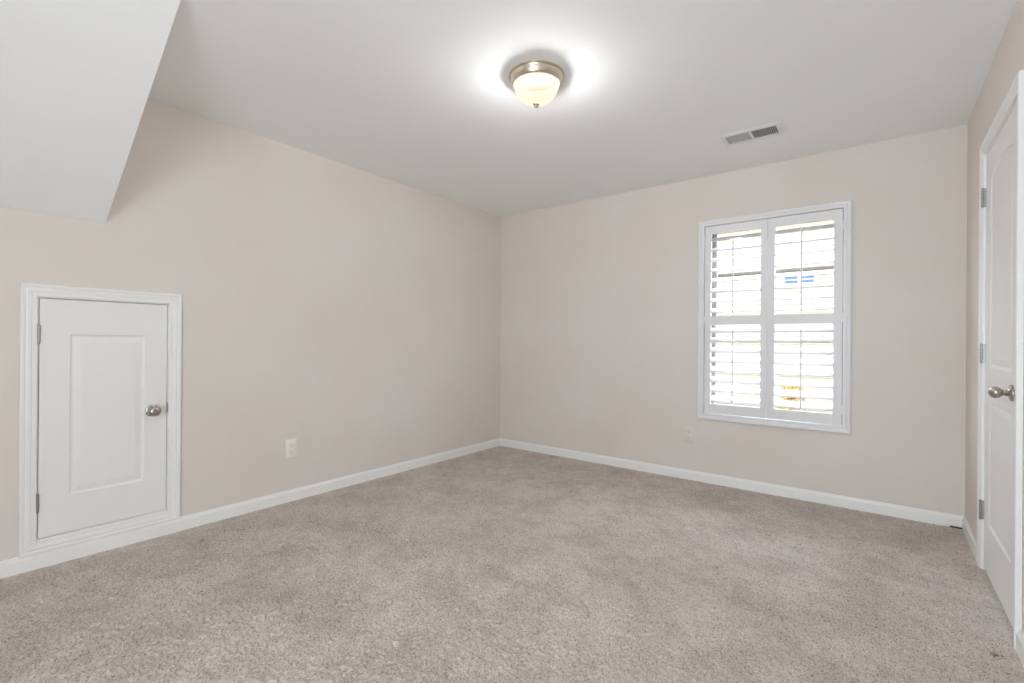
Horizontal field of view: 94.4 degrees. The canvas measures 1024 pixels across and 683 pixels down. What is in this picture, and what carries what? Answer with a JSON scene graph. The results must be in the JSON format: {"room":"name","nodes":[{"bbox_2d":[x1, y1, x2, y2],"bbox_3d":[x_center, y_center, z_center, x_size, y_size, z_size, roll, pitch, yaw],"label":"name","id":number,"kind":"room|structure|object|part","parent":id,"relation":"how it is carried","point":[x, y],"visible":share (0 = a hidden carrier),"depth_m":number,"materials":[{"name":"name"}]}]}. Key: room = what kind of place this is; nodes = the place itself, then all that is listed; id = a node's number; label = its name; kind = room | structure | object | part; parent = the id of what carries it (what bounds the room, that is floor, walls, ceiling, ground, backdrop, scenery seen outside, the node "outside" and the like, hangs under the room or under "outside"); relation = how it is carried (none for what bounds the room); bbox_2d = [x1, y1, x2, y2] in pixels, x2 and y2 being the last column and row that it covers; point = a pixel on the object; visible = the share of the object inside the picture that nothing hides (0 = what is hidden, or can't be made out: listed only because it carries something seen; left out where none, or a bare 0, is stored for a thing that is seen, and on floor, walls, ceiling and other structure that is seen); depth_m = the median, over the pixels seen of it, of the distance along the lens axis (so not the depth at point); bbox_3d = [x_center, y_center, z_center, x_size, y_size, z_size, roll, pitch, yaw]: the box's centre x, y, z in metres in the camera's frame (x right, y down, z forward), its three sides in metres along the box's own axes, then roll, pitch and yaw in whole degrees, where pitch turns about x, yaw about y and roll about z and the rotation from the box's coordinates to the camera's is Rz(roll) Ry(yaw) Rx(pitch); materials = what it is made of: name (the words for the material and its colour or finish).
{"room":"empty bedroom","nodes":[
{"label":"empty bedroom","id":0,"kind":"room"},
{"bbox_2d":[0,0,180,222],"bbox_3d":[-2.091,-0.990,1.612,1.124,0.737,1.337,0,0,38],"label":"ceiling","id":1,"kind":"structure","parent":0,"point":[77,77],"depth_m":1.94,"materials":[{"name":"white paint"}]},
{"bbox_2d":[0,98,500,560],"bbox_3d":[-1.848,-0.126,2.950,0.120,2.440,5.720,0,0,38],"label":"wall","id":2,"kind":"structure","parent":0,"point":[349,313],"depth_m":3.22,"materials":[{"name":"paint"}]},
{"bbox_2d":[18,283,181,557],"bbox_3d":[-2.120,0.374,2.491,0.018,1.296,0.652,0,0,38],"label":"trim","id":3,"kind":"structure","parent":2,"relation":"attached to","point":[28,545],"depth_m":2.34,"materials":[{"name":"white paint"}]},
{"bbox_2d":[36,298,167,538],"bbox_3d":[-2.117,0.374,2.485,0.100,1.164,0.534,0,0,38],"label":"door","id":4,"kind":"structure","parent":2,"relation":"in","point":[103,404],"depth_m":2.47,"materials":[{"name":"white paint"}]},
{"bbox_3d":[-1.981,0.385,2.626,0.058,0.057,0.057,0,0,38],"label":"knob","id":5,"kind":"part","parent":4,"relation":"part of","materials":[{"name":"silver metal"}]},
{"bbox_2d":[0,438,499,578],"bbox_3d":[-1.841,1.067,2.861,0.014,0.094,5.600,0,0,38],"label":"baseboard","id":6,"kind":"structure","parent":2,"relation":"attached to","point":[13,566],"depth_m":2.88,"materials":[{"name":"white paint"}]},
{"bbox_2d":[285,438,296,457],"bbox_3d":[-1.524,0.737,3.272,0.008,0.126,0.080,0,0,38],"label":"wall outlet","id":7,"kind":"object","parent":2,"relation":"attached to","point":[291,444],"visible":1,"depth_m":3.27,"materials":[{"name":"white plastic"}]},
{"bbox_2d":[0,446,1023,682],"bbox_3d":[-0.421,1.108,1.748,3.822,0.018,5.820,0,0,38],"label":"floor","id":8,"kind":"structure","parent":0,"point":[499,564],"depth_m":2.10,"materials":[{"name":"carpet"}]},
{"bbox_2d":[944,524,962,528],"bbox_3d":[2.673,1.120,2.867,0.090,0.012,0.012,0,0,38],"label":"cable","id":9,"kind":"object","parent":8,"relation":"on","point":[944,524],"visible":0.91,"depth_m":2.87,"materials":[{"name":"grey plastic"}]},
{"bbox_2d":[148,0,1016,216],"bbox_3d":[-0.388,-1.396,1.769,3.862,0.120,5.870,0,0,38],"label":"ceiling","id":10,"kind":"structure","parent":0,"point":[418,94],"depth_m":2.42,"materials":[{"name":"white paint"}]},
{"bbox_2d":[509,60,564,107],"bbox_3d":[0.122,-1.251,2.378,0.280,0.160,0.280,0,0,38],"label":"ceiling light","id":11,"kind":"object","parent":10,"relation":"attached to","point":[536,83],"visible":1,"depth_m":2.30,"materials":[{"name":"white glass"}]},
{"bbox_3d":[0.122,-1.240,2.378,0.227,0.098,0.227,0,0,38],"label":"lamp shade","id":12,"kind":"part","parent":11,"relation":"part of","materials":[{"name":"white glass"}]},
{"bbox_2d":[717,121,786,146],"bbox_3d":[1.529,-1.316,3.024,0.370,0.009,0.206,0,0,38],"label":"ceiling vent","id":13,"kind":"object","parent":10,"relation":"in","point":[775,128],"visible":1,"depth_m":3.01,"materials":[{"name":"white metal"}]},
{"bbox_2d":[500,124,967,515],"bbox_3d":[1.355,-0.101,4.029,3.622,2.440,0.150,0,0,38],"label":"wall","id":14,"kind":"structure","parent":0,"point":[599,344],"depth_m":3.62,"materials":[{"name":"paint"}]},
{"bbox_2d":[684,426,693,442],"bbox_3d":[1.439,0.757,3.858,0.078,0.128,0.008,0,0,38],"label":"wall outlet","id":15,"kind":"object","parent":14,"relation":"attached to","point":[688,431],"visible":1,"depth_m":3.85,"materials":[{"name":"beige plastic"}]},
{"bbox_2d":[500,438,963,527],"bbox_3d":[1.296,1.091,3.963,3.622,0.094,0.014,0,0,38],"label":"baseboard","id":16,"kind":"structure","parent":14,"relation":"attached to","point":[927,516],"depth_m":3.53,"materials":[{"name":"white paint"}]},
{"bbox_2d":[711,210,843,412],"bbox_3d":[1.970,-0.182,3.604,0.930,1.539,0.060,0,0,38],"label":"window","id":17,"kind":"structure","parent":14,"relation":"in","point":[715,243],"depth_m":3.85,"materials":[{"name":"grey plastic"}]},
{"bbox_3d":[1.979,-0.532,3.612,0.870,0.780,0.024,0,0,38],"label":"sash","id":18,"kind":"part","parent":17,"relation":"part of","materials":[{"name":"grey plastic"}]},
{"bbox_3d":[1.958,0.188,3.591,0.870,0.739,0.024,0,0,38],"label":"sash","id":19,"kind":"part","parent":17,"relation":"part of","materials":[{"name":"grey plastic"}]},
{"bbox_2d":[697,200,851,433],"bbox_3d":[1.897,-0.169,3.511,1.001,1.580,0.095,0,0,38],"label":"plantation shutter","id":20,"kind":"object","parent":17,"relation":"attached to","point":[839,421],"visible":1,"depth_m":3.48,"materials":[{"name":"white paint"}]},
{"bbox_3d":[1.685,0.193,3.624,0.010,0.576,0.017,0,0,38],"label":"tilt rod","id":21,"kind":"part","parent":20,"relation":"part of","materials":[{"name":"white paint"}]},
{"bbox_3d":[1.690,-0.513,3.624,0.010,0.600,0.017,0,0,38],"label":"tilt rod","id":22,"kind":"part","parent":20,"relation":"part of","materials":[{"name":"white paint"}]},
{"bbox_3d":[1.720,-0.170,3.655,0.442,1.478,0.028,0,0,38],"label":"panel","id":23,"kind":"part","parent":20,"relation":"part of","materials":[{"name":"white paint"}]},
{"bbox_3d":[2.039,0.196,3.349,0.010,0.576,0.017,0,0,38],"label":"tilt rod","id":24,"kind":"part","parent":20,"relation":"part of","materials":[{"name":"white paint"}]},
{"bbox_3d":[2.045,-0.510,3.349,0.010,0.600,0.017,0,0,38],"label":"tilt rod","id":25,"kind":"part","parent":20,"relation":"part of","materials":[{"name":"white paint"}]},
{"bbox_3d":[2.076,-0.167,3.378,0.454,1.478,0.028,0,0,38],"label":"panel","id":26,"kind":"part","parent":20,"relation":"part of","materials":[{"name":"white paint"}]},
{"bbox_3d":[1.970,-0.182,3.604,0.930,1.539,0.060,0,0,38],"label":"frame","id":27,"kind":"part","parent":17,"relation":"part of","materials":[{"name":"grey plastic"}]},
{"bbox_2d":[965,0,1023,633],"bbox_3d":[1.109,-0.105,0.658,0.120,2.440,5.720,0,0,38],"label":"wall","id":28,"kind":"structure","parent":0,"point":[1008,60],"depth_m":2.56,"materials":[{"name":"paint"}]},
{"bbox_2d":[962,516,976,561],"bbox_3d":[2.546,1.100,2.631,0.014,0.094,0.588,0,0,38],"label":"baseboard","id":29,"kind":"structure","parent":28,"relation":"attached to","point":[967,531],"depth_m":2.62,"materials":[{"name":"white paint"}]},
{"bbox_2d":[979,103,1016,629],"bbox_3d":[2.107,0.095,2.073,0.104,2.033,0.728,0,0,38],"label":"door","id":30,"kind":"structure","parent":28,"relation":"in","point":[999,197],"depth_m":2.04,"materials":[{"name":"white paint"}]},
{"bbox_3d":[1.930,0.202,1.880,0.061,0.046,0.046,0,0,38],"label":"knob","id":31,"kind":"part","parent":30,"relation":"part of","materials":[{"name":"silver metal"}]},
{"bbox_2d":[977,70,1023,649],"bbox_3d":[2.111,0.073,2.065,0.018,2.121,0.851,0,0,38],"label":"trim","id":32,"kind":"structure","parent":28,"relation":"attached to","point":[1016,91],"depth_m":1.74,"materials":[{"name":"white paint"}]},
{"bbox_2d":[1016,629,1023,666],"bbox_3d":[0.570,1.083,0.082,0.014,0.094,4.161,0,0,38],"label":"baseboard","id":33,"kind":"structure","parent":28,"relation":"attached to","point":[1019,635],"depth_m":1.68,"materials":[{"name":"white paint"}]},
{"label":"outside","id":34,"kind":"structure","parent":0,"visible":0},
{"bbox_3d":[4.755,1.557,8.121,20.000,0.020,10.400,0,0,38],"label":"ground","id":35,"kind":"structure","parent":34,"visible":0},
{"bbox_2d":[777,386,807,410],"bbox_3d":[4.014,1.050,6.803,0.476,0.984,0.308,0,0,38],"label":"shrub","id":36,"kind":"object","parent":35,"relation":"on","point":[785,387],"visible":0.17,"depth_m":6.77,"materials":[{"name":"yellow plant"}]}
]}

